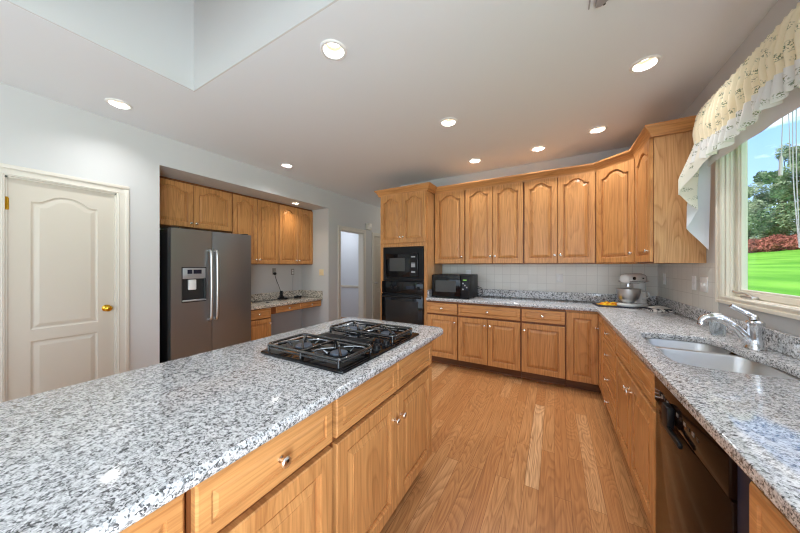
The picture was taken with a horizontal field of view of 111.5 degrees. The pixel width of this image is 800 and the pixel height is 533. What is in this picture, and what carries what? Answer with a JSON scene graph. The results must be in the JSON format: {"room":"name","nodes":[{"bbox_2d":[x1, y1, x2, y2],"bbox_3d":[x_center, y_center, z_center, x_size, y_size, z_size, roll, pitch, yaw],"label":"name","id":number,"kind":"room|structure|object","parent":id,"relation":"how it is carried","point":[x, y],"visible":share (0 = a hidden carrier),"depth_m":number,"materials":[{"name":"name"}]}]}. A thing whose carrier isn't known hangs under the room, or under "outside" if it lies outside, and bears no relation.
{"room":"kitchen","nodes":[
{"label":"kitchen","id":0,"kind":"room"},
{"bbox_2d":[5,0,337,91],"bbox_3d":[-1.059,-2.067,1.263,2.090,1.357,1.190,0,0,30],"label":"skylight","id":1,"kind":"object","parent":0,"point":[190,44],"depth_m":1.87,"materials":[{"name":"white paint"}]},
{"bbox_2d":[0,83,380,373],"bbox_3d":[-2.361,-0.018,3.354,0.120,2.743,10.700,0,0,30],"label":"wall","id":2,"kind":"structure","parent":0,"point":[38,132],"depth_m":2.77,"materials":[{"name":"grey paint"}]},
{"bbox_2d":[5,178,113,400],"bbox_3d":[-2.862,0.329,2.345,0.106,2.034,0.620,0,0,30],"label":"door","id":3,"kind":"structure","parent":2,"relation":"in","point":[60,240],"depth_m":2.31,"materials":[{"name":"beige paint"}]},
{"bbox_2d":[0,163,128,402],"bbox_3d":[-2.909,0.288,2.367,0.143,2.130,0.782,0,0,30],"label":"trim","id":4,"kind":"structure","parent":2,"relation":"attached to","point":[6,170],"depth_m":2.45,"materials":[{"name":"beige paint"}]},
{"bbox_2d":[338,225,365,318],"bbox_3d":[-1.030,0.282,5.674,0.143,2.142,0.886,0,0,30],"label":"trim","id":5,"kind":"structure","parent":2,"relation":"attached to","point":[361,233],"depth_m":5.96,"materials":[{"name":"beige paint"}]},
{"bbox_2d":[366,223,371,229],"bbox_3d":[-0.698,-0.881,6.107,0.052,0.150,0.170,0,0,30],"label":"door chime","id":6,"kind":"object","parent":2,"relation":"attached to","point":[368,225],"visible":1,"depth_m":6.06,"materials":[{"name":"beige paint"}]},
{"bbox_2d":[372,232,380,318],"bbox_3d":[-0.460,0.292,6.679,0.143,2.122,0.916,0,0,30],"label":"trim","id":7,"kind":"structure","parent":2,"relation":"attached to","point":[373,234],"depth_m":6.29,"materials":[{"name":"beige paint"}]},
{"bbox_2d":[374,237,380,319],"bbox_3d":[-0.415,0.329,6.653,0.106,2.034,0.754,0,0,30],"label":"door","id":8,"kind":"structure","parent":2,"relation":"in","point":[377,241],"depth_m":6.48,"materials":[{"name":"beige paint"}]},
{"bbox_2d":[160,168,322,209],"bbox_3d":[-2.349,-1.139,4.205,0.700,0.133,2.686,0,0,30],"label":"ceiling","id":9,"kind":"structure","parent":0,"point":[166,173],"depth_m":3.78,"materials":[{"name":"grey paint"}]},
{"bbox_2d":[160,209,323,335],"bbox_3d":[-2.349,0.141,4.205,0.700,2.427,2.686,0,0,30],"label":"wall","id":10,"kind":"structure","parent":0,"point":[305,277],"depth_m":5.16,"materials":[{"name":"grey paint"}]},
{"bbox_2d":[160,176,231,232],"bbox_3d":[-2.785,-0.777,3.584,0.354,0.586,0.970,0,0,30],"label":"upper cabinet","id":11,"kind":"object","parent":10,"relation":"attached to","point":[183,204],"visible":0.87,"depth_m":3.52,"materials":[{"name":"brown wood"}]},
{"bbox_2d":[231,192,278,264],"bbox_3d":[-2.357,-0.546,4.338,0.354,1.047,0.762,0,0,30],"label":"upper cabinet","id":12,"kind":"object","parent":10,"relation":"attached to","point":[258,218],"visible":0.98,"depth_m":4.28,"materials":[{"name":"brown wood"}]},
{"bbox_2d":[278,203,312,264],"bbox_3d":[-1.983,-0.546,4.995,0.354,1.047,0.747,0,0,30],"label":"upper cabinet","id":13,"kind":"object","parent":10,"relation":"attached to","point":[295,223],"visible":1,"depth_m":4.89,"materials":[{"name":"brown wood"}]},
{"bbox_2d":[271,300,320,313],"bbox_3d":[-1.953,0.697,4.809,0.570,0.115,1.042,0,0,30],"label":"drawer unit","id":14,"kind":"object","parent":10,"relation":"attached to","point":[278,309],"visible":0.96,"depth_m":4.60,"materials":[{"name":"brown wood"}]},
{"bbox_2d":[319,269,323,275],"bbox_3d":[-1.487,0.124,5.136,0.116,0.116,0.014,0,0,30],"label":"light switch","id":15,"kind":"object","parent":10,"relation":"attached to","point":[321,271],"visible":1,"depth_m":5.13,"materials":[{"name":"beige plastic"}]},
{"bbox_2d":[341,231,357,317],"bbox_3d":[-1.979,-0.018,6.507,2.330,2.743,1.840,0,0,30],"label":"wall","id":16,"kind":"structure","parent":0,"point":[349,241],"depth_m":7.07,"materials":[{"name":"white paint"}]},
{"bbox_2d":[341,285,357,287],"bbox_3d":[-1.541,0.534,7.187,2.220,0.060,0.025,0,0,30],"label":"trim","id":17,"kind":"structure","parent":16,"relation":"attached to","point":[347,286],"depth_m":7.04,"materials":[{"name":"beige paint"}]},
{"bbox_2d":[0,0,777,207],"bbox_3d":[-1.360,-1.443,2.728,7.340,0.152,11.000,0,0,30],"label":"ceiling","id":18,"kind":"structure","parent":0,"point":[515,77],"depth_m":2.07,"materials":[{"name":"white paint"}]},
{"bbox_2d":[104,98,132,109],"bbox_3d":[-2.411,-1.416,2.336,0.170,0.070,0.170,0,0,30],"label":"recessed light","id":19,"kind":"object","parent":18,"relation":"in","point":[113,102],"visible":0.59,"depth_m":2.36,"materials":[{"name":"white plastic"}]},
{"bbox_2d":[280,163,293,167],"bbox_3d":[-1.564,-1.416,3.767,0.170,0.070,0.170,0,0,30],"label":"recessed light","id":20,"kind":"object","parent":18,"relation":"in","point":[286,165],"visible":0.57,"depth_m":3.80,"materials":[{"name":"white plastic"}]},
{"bbox_2d":[320,39,346,59],"bbox_3d":[-0.427,-1.416,1.752,0.170,0.070,0.170,0,0,30],"label":"recessed light","id":21,"kind":"object","parent":18,"relation":"in","point":[332,49],"visible":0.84,"depth_m":1.78,"materials":[{"name":"white plastic"}]},
{"bbox_2d":[440,117,456,126],"bbox_3d":[0.469,-1.416,2.629,0.170,0.070,0.170,0,0,30],"label":"recessed light","id":22,"kind":"object","parent":18,"relation":"in","point":[449,121],"visible":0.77,"depth_m":2.67,"materials":[{"name":"white plastic"}]},
{"bbox_2d":[468,158,481,162],"bbox_3d":[0.989,-1.416,3.589,0.170,0.070,0.170,0,0,30],"label":"recessed light","id":23,"kind":"object","parent":18,"relation":"in","point":[474,160],"visible":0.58,"depth_m":3.62,"materials":[{"name":"white plastic"}]},
{"bbox_2d":[530,145,545,151],"bbox_3d":[1.633,-1.416,3.222,0.170,0.070,0.170,0,0,30],"label":"recessed light","id":24,"kind":"object","parent":18,"relation":"in","point":[540,147],"visible":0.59,"depth_m":3.26,"materials":[{"name":"white plastic"}]},
{"bbox_2d":[587,125,607,133],"bbox_3d":[2.011,-1.416,2.773,0.170,0.070,0.170,0,0,30],"label":"recessed light","id":25,"kind":"object","parent":18,"relation":"in","point":[597,129],"visible":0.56,"depth_m":2.80,"materials":[{"name":"white plastic"}]},
{"bbox_2d":[629,54,661,72],"bbox_3d":[1.685,-1.416,1.873,0.170,0.070,0.170,0,0,30],"label":"recessed light","id":26,"kind":"object","parent":18,"relation":"in","point":[648,62],"visible":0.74,"depth_m":1.90,"materials":[{"name":"white plastic"}]},
{"bbox_2d":[341,317,652,532],"bbox_3d":[-1.360,1.379,2.728,7.340,0.050,11.000,0,0,30],"label":"floor","id":27,"kind":"structure","parent":0,"point":[510,454],"depth_m":1.85,"materials":[{"name":"brown wood"}]},
{"bbox_2d":[119,493,184,532],"bbox_3d":[-0.835,0.916,0.551,0.656,0.874,0.456,0,0,30],"label":"base cabinet","id":28,"kind":"object","parent":27,"relation":"on","point":[169,518],"visible":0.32,"depth_m":0.57,"materials":[{"name":"brown wood"}]},
{"bbox_2d":[160,227,250,362],"bbox_3d":[-2.554,0.449,3.527,0.774,1.770,0.908,0,0,30],"label":"refrigerator","id":29,"kind":"object","parent":27,"relation":"on","point":[205,276],"visible":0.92,"depth_m":3.25,"materials":[{"name":"grey metal"}]},
{"bbox_2d":[185,403,331,532],"bbox_3d":[-0.609,0.916,0.949,0.656,0.874,0.456,0,0,30],"label":"base cabinet","id":30,"kind":"object","parent":27,"relation":"on","point":[284,485],"visible":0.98,"depth_m":0.79,"materials":[{"name":"brown wood"}]},
{"bbox_2d":[251,307,271,340],"bbox_3d":[-2.319,0.996,4.175,0.580,0.714,0.419,0,0,30],"label":"base cabinet","id":31,"kind":"object","parent":27,"relation":"on","point":[261,322],"visible":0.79,"depth_m":4.08,"materials":[{"name":"brown wood"}]},
{"bbox_2d":[251,290,322,309],"bbox_3d":[-2.066,0.556,4.628,0.574,0.165,1.470,0,0,30],"label":"countertop","id":32,"kind":"structure","parent":31,"relation":"on","point":[258,301],"depth_m":4.77,"materials":[{"name":"beige stone"}]},
{"bbox_2d":[278,291,287,299],"bbox_3d":[-2.094,0.519,4.858,0.150,0.149,0.110,0,0,-39],"label":"telephone","id":33,"kind":"object","parent":32,"relation":"on","point":[281,296],"visible":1,"depth_m":4.84,"materials":[{"name":"black plastic"}]},
{"bbox_2d":[330,342,431,532],"bbox_3d":[-0.269,0.916,1.547,0.656,0.874,0.916,0,0,30],"label":"base cabinet","id":34,"kind":"object","parent":27,"relation":"on","point":[381,442],"visible":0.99,"depth_m":1.26,"materials":[{"name":"brown wood"}]},
{"bbox_2d":[0,317,442,532],"bbox_3d":[-0.688,0.458,1.042,0.891,0.038,2.572,0,0,30],"label":"countertop","id":35,"kind":"structure","parent":34,"relation":"on","point":[101,455],"depth_m":0.75,"materials":[{"name":"grey stone"}]},
{"bbox_2d":[261,320,418,373],"bbox_3d":[-0.289,0.409,1.548,0.548,0.058,0.730,0,0,30],"label":"gas cooktop","id":36,"kind":"object","parent":35,"relation":"in","point":[341,349],"visible":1,"depth_m":1.40,"materials":[{"name":"black metal"}]},
{"bbox_2d":[312,333,346,339],"bbox_3d":[-0.422,0.424,1.616,0.180,0.009,0.138,0,0,30],"label":"vent grille","id":37,"kind":"object","parent":36,"relation":"attached to","point":[337,336],"depth_m":1.63,"materials":[{"name":"black"}]},
{"bbox_2d":[338,336,373,345],"bbox_3d":[-0.261,0.424,1.525,0.180,0.009,0.138,0,0,30],"label":"vent grille","id":38,"kind":"object","parent":36,"relation":"attached to","point":[349,338],"depth_m":1.54,"materials":[{"name":"black"}]},
{"bbox_2d":[374,182,441,324],"bbox_3d":[0.169,0.103,4.228,0.919,2.499,0.663,0,0,30],"label":"tall cabinet","id":39,"kind":"object","parent":27,"relation":"on","point":[407,212],"visible":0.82,"depth_m":3.94,"materials":[{"name":"brown wood"}]},
{"bbox_2d":[381,281,423,324],"bbox_3d":[0.145,0.570,4.184,0.689,0.688,0.616,0,0,30],"label":"wall oven","id":40,"kind":"object","parent":39,"relation":"in","point":[402,301],"visible":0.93,"depth_m":3.95,"materials":[{"name":"black plastic"}]},
{"bbox_2d":[383,246,423,281],"bbox_3d":[0.136,-0.028,4.164,0.673,0.500,0.460,0,0,30],"label":"microwave","id":41,"kind":"object","parent":39,"relation":"in","point":[399,263],"visible":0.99,"depth_m":3.96,"materials":[{"name":"black plastic"}]},
{"bbox_2d":[427,300,459,366],"bbox_3d":[0.706,0.916,3.931,0.442,0.874,0.649,0,0,30],"label":"base cabinet","id":42,"kind":"object","parent":27,"relation":"on","point":[442,314],"visible":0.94,"depth_m":3.67,"materials":[{"name":"brown wood"}]},
{"bbox_2d":[458,302,521,377],"bbox_3d":[1.230,0.916,3.633,0.761,0.874,0.649,0,0,30],"label":"base cabinet","id":43,"kind":"object","parent":27,"relation":"on","point":[489,336],"visible":0.99,"depth_m":3.37,"materials":[{"name":"brown wood"}]},
{"bbox_2d":[521,307,565,386],"bbox_3d":[1.757,0.916,3.333,0.450,0.874,0.649,0,0,30],"label":"base cabinet","id":44,"kind":"object","parent":27,"relation":"on","point":[543,330],"visible":0.96,"depth_m":3.08,"materials":[{"name":"brown wood"}]},
{"bbox_2d":[566,310,603,395],"bbox_3d":[2.278,0.916,2.887,0.894,0.874,0.911,0,0,30],"label":"base cabinet","id":45,"kind":"object","parent":27,"relation":"on","point":[584,329],"visible":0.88,"depth_m":2.90,"materials":[{"name":"brown wood"}]},
{"bbox_2d":[426,289,799,531],"bbox_3d":[0.704,0.407,1.780,2.564,0.140,4.378,0,0,30],"label":"countertop","id":46,"kind":"structure","parent":45,"relation":"on","point":[755,419],"depth_m":1.02,"materials":[{"name":"grey stone"}]},
{"bbox_2d":[432,274,477,298],"bbox_3d":[0.781,0.280,3.855,0.530,0.318,0.434,0,0,30],"label":"countertop microwave","id":47,"kind":"object","parent":46,"relation":"on","point":[443,285],"visible":0.98,"depth_m":3.67,"materials":[{"name":"black plastic"}]},
{"bbox_2d":[593,303,651,308],"bbox_3d":[2.436,0.435,2.944,0.540,0.006,0.270,0,0,24],"label":"mat","id":48,"kind":"object","parent":46,"relation":"on","point":[596,304],"visible":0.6,"depth_m":2.90,"materials":[{"name":"black"}]},
{"bbox_2d":[599,301,617,305],"bbox_3d":[2.316,0.413,3.014,0.205,0.036,0.121,0,0,10],"label":"cloth","id":49,"kind":"object","parent":48,"relation":"on","point":[605,302],"visible":0.94,"depth_m":3.00,"materials":[{"name":"yellow fabric"}]},
{"bbox_2d":[615,273,649,306],"bbox_3d":[2.526,0.255,2.927,0.362,0.352,0.264,0,0,-20],"label":"stand mixer","id":50,"kind":"object","parent":48,"relation":"on","point":[636,296],"visible":0.99,"depth_m":2.89,"materials":[{"name":"white metal"}]},
{"bbox_2d":[615,288,649,303],"bbox_3d":[2.476,0.322,2.910,0.277,0.156,0.217,0,0,30],"label":"bowl","id":51,"kind":"object","parent":50,"relation":"on","point":[626,295],"depth_m":2.88,"materials":[{"name":"silver metal"}]},
{"bbox_2d":[642,305,675,312],"bbox_3d":[2.542,0.416,2.662,0.205,0.044,0.220,0,0,10],"label":"folded towel","id":52,"kind":"object","parent":46,"relation":"on","point":[656,308],"visible":0.99,"depth_m":2.62,"materials":[{"name":"white fabric"}]},
{"bbox_2d":[709,313,725,335],"bbox_3d":[2.005,0.368,1.725,0.072,0.140,0.052,0,0,30],"label":"soap dispenser","id":53,"kind":"object","parent":46,"relation":"on","point":[716,328],"visible":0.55,"depth_m":1.71,"materials":[{"name":"plastic"}]},
{"bbox_2d":[709,320,725,335],"bbox_3d":[2.008,0.395,1.723,0.064,0.088,0.052,0,0,30],"label":"bottle","id":54,"kind":"object","parent":53,"relation":"on","point":[716,328],"depth_m":1.71,"materials":[{"name":"plastic"}]},
{"bbox_2d":[644,338,799,379],"bbox_3d":[1.607,0.566,1.438,0.430,0.176,0.736,0,0,30],"label":"sink","id":55,"kind":"object","parent":46,"relation":"in","point":[684,352],"visible":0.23,"depth_m":1.50,"materials":[{"name":"silver metal"}]},
{"bbox_2d":[696,304,766,350],"bbox_3d":[1.810,0.324,1.491,0.256,0.230,0.080,0,0,30],"label":"kitchen faucet","id":56,"kind":"object","parent":46,"relation":"on","point":[752,336],"visible":1,"depth_m":1.45,"materials":[{"name":"silver metal"}]},
{"bbox_2d":[603,320,617,429],"bbox_3d":[2.018,0.916,2.157,0.652,0.874,0.614,0,0,30],"label":"base cabinet","id":57,"kind":"object","parent":27,"relation":"on","point":[609,338],"visible":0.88,"depth_m":2.25,"materials":[{"name":"brown wood"}]},
{"bbox_2d":[655,376,752,532],"bbox_3d":[1.244,0.919,0.799,0.636,0.866,0.671,0,0,30],"label":"dishwasher","id":58,"kind":"object","parent":27,"relation":"on","point":[700,488],"visible":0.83,"depth_m":0.90,"materials":[{"name":"black plastic"}]},
{"bbox_2d":[616,334,799,532],"bbox_3d":[1.640,0.916,1.491,0.652,0.874,0.914,0,0,30],"label":"base cabinet","id":59,"kind":"object","parent":27,"relation":"on","point":[635,382],"visible":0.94,"depth_m":1.49,"materials":[{"name":"brown wood"}]},
{"bbox_2d":[749,481,799,532],"bbox_3d":[0.914,0.916,0.214,0.652,0.874,0.659,0,0,30],"label":"base cabinet","id":60,"kind":"object","parent":27,"relation":"on","point":[764,516],"visible":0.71,"depth_m":0.59,"materials":[{"name":"brown wood"}]},
{"bbox_2d":[400,147,630,273],"bbox_3d":[2.247,-0.018,5.160,3.470,2.743,3.008,0,0,30],"label":"wall","id":61,"kind":"structure","parent":0,"point":[593,157],"depth_m":3.71,"materials":[{"name":"grey paint"}]},
{"bbox_2d":[435,190,464,263],"bbox_3d":[0.779,-0.554,4.043,0.458,1.063,0.380,0,0,30],"label":"upper cabinet","id":62,"kind":"object","parent":61,"relation":"attached to","point":[449,206],"visible":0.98,"depth_m":3.90,"materials":[{"name":"brown wood"}]},
{"bbox_2d":[465,182,523,263],"bbox_3d":[1.306,-0.554,3.744,0.750,1.063,0.380,0,0,30],"label":"upper cabinet","id":63,"kind":"object","parent":61,"relation":"attached to","point":[494,215],"visible":0.97,"depth_m":3.59,"materials":[{"name":"brown wood"}]},
{"bbox_2d":[443,264,657,295],"bbox_3d":[1.794,0.216,3.683,2.550,0.476,0.006,0,0,30],"label":"backsplash","id":64,"kind":"structure","parent":61,"relation":"attached to","point":[577,278],"depth_m":3.54,"materials":[{"name":"tile"}]},
{"bbox_2d":[524,172,595,263],"bbox_3d":[1.956,-0.554,3.375,0.742,1.063,0.380,0,0,30],"label":"upper cabinet","id":65,"kind":"object","parent":61,"relation":"attached to","point":[560,212],"visible":0.99,"depth_m":3.23,"materials":[{"name":"brown wood"}]},
{"bbox_2d":[674,0,799,336],"bbox_3d":[1.048,-0.018,-0.313,0.100,2.743,7.692,0,0,30],"label":"wall","id":66,"kind":"structure","parent":0,"point":[781,9],"depth_m":1.69,"materials":[{"name":"grey paint"}]},
{"bbox_2d":[596,159,673,263],"bbox_3d":[2.479,-0.554,2.933,0.602,1.063,0.620,0,0,30],"label":"upper cabinet","id":67,"kind":"object","parent":66,"relation":"attached to","point":[615,185],"visible":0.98,"depth_m":2.85,"materials":[{"name":"brown wood"}]},
{"bbox_2d":[663,273,665,284],"bbox_3d":[2.783,0.137,2.870,0.014,0.116,0.072,0,0,30],"label":"light switch","id":68,"kind":"object","parent":66,"relation":"attached to","point":[664,274],"visible":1,"depth_m":2.86,"materials":[{"name":"white plastic"}]},
{"bbox_2d":[635,131,705,263],"bbox_3d":[2.322,-0.554,2.397,0.360,1.063,0.498,0,0,30],"label":"upper cabinet","id":69,"kind":"object","parent":66,"relation":"attached to","point":[662,235],"visible":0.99,"depth_m":2.21,"materials":[{"name":"brown wood"}]},
{"bbox_2d":[434,115,696,194],"bbox_3d":[1.619,-1.101,3.209,0.725,0.090,2.703,0,0,-41],"label":"crown molding","id":70,"kind":"structure","parent":69,"relation":"attached to","point":[686,124],"depth_m":3.01,"materials":[{"name":"brown wood"}]},
{"bbox_2d":[658,263,718,312],"bbox_3d":[2.580,0.216,2.493,0.006,0.476,1.284,0,0,30],"label":"backsplash","id":71,"kind":"structure","parent":66,"relation":"attached to","point":[678,287],"depth_m":2.36,"materials":[{"name":"tile"}]},
{"bbox_2d":[692,276,695,289],"bbox_3d":[2.439,0.141,2.260,0.008,0.116,0.072,0,0,30],"label":"wall outlet","id":72,"kind":"object","parent":66,"relation":"attached to","point":[693,277],"visible":1,"depth_m":2.25,"materials":[{"name":"white plastic"}]},
{"bbox_2d":[700,277,707,292],"bbox_3d":[2.353,0.144,2.114,0.014,0.116,0.116,0,0,30],"label":"light switch","id":73,"kind":"object","parent":66,"relation":"attached to","point":[703,280],"visible":1,"depth_m":2.10,"materials":[{"name":"white plastic"}]},
{"bbox_2d":[678,2,799,249],"bbox_3d":[1.592,-0.629,0.968,0.218,1.027,2.467,0,0,30],"label":"window valance","id":74,"kind":"object","parent":66,"relation":"attached to","point":[764,89],"visible":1,"depth_m":1.49,"materials":[{"name":"beige fabric"}]},
{"bbox_2d":[715,140,799,319],"bbox_3d":[1.755,-0.396,0.960,0.124,1.300,2.173,0,0,30],"label":"window","id":75,"kind":"structure","parent":66,"relation":"in","point":[731,170],"depth_m":1.81,"materials":[{"name":"beige plastic"}]},
{"bbox_2d":[778,114,790,175],"bbox_3d":[1.970,-0.698,1.393,0.016,0.456,0.080,0,0,30],"label":"blind cord","id":76,"kind":"object","parent":75,"relation":"hanging from","point":[780,170],"visible":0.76,"depth_m":1.41,"materials":[{"name":"white plastic"}]},
{"bbox_2d":[792,109,799,247],"bbox_3d":[1.927,-0.506,1.325,0.007,0.840,0.040,0,0,30],"label":"lift cord","id":77,"kind":"object","parent":75,"relation":"hanging from","point":[797,210],"visible":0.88,"depth_m":1.32,"materials":[{"name":"white fabric"}]},
{"label":"outside","id":78,"kind":"structure","parent":0,"visible":0},
{"bbox_2d":[748,249,799,295],"bbox_3d":[60.569,-1.126,34.598,68.850,6.060,240.000,0,0,30],"label":"lawn","id":79,"kind":"structure","parent":78,"point":[774,271],"depth_m":19.62,"materials":[{"name":"green plant"}]},
{"bbox_2d":[748,238,762,252],"bbox_3d":[70.214,-3.901,54.794,3.790,3.211,7.427,0,0,36],"label":"bush","id":80,"kind":"object","parent":79,"relation":"on","point":[751,242],"visible":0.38,"depth_m":52.97,"materials":[{"name":"red plant"}]},
{"bbox_2d":[755,234,787,251],"bbox_3d":[67.652,-4.041,49.358,7.867,3.401,4.015,0,0,-41],"label":"bush","id":81,"kind":"object","parent":79,"relation":"on","point":[771,243],"visible":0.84,"depth_m":48.16,"materials":[{"name":"red plant"}]},
{"bbox_2d":[748,170,796,238],"bbox_3d":[81.398,-12.166,60.992,10.833,18.545,12.097,0,0,-32],"label":"tree","id":82,"kind":"object","parent":79,"relation":"on","point":[759,174],"visible":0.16,"depth_m":60.49,"materials":[{"name":"green plant"}]},
{"bbox_2d":[748,153,799,236],"bbox_3d":[74.134,-11.771,50.406,13.289,18.424,13.308,0,0,-3],"label":"tree","id":83,"kind":"object","parent":79,"relation":"on","point":[763,227],"visible":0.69,"depth_m":52.65,"materials":[{"name":"green plant"}]},
{"bbox_2d":[748,143,799,239],"bbox_3d":[79.094,-13.980,55.401,12.499,21.884,11.892,0,0,1],"label":"tree","id":84,"kind":"object","parent":79,"relation":"on","point":[754,210],"visible":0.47,"depth_m":57.10,"materials":[{"name":"green plant"}]},
{"bbox_2d":[761,162,799,232],"bbox_3d":[71.120,-11.703,44.747,13.204,18.280,13.186,0,0,21],"label":"tree","id":85,"kind":"object","parent":79,"relation":"on","point":[787,175],"visible":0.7,"depth_m":47.61,"materials":[{"name":"green plant"}]},
{"bbox_2d":[781,234,799,249],"bbox_3d":[65.300,-3.982,44.343,3.666,3.106,7.184,0,0,43],"label":"bush","id":86,"kind":"object","parent":79,"relation":"on","point":[790,243],"visible":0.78,"depth_m":45.23,"materials":[{"name":"red plant"}]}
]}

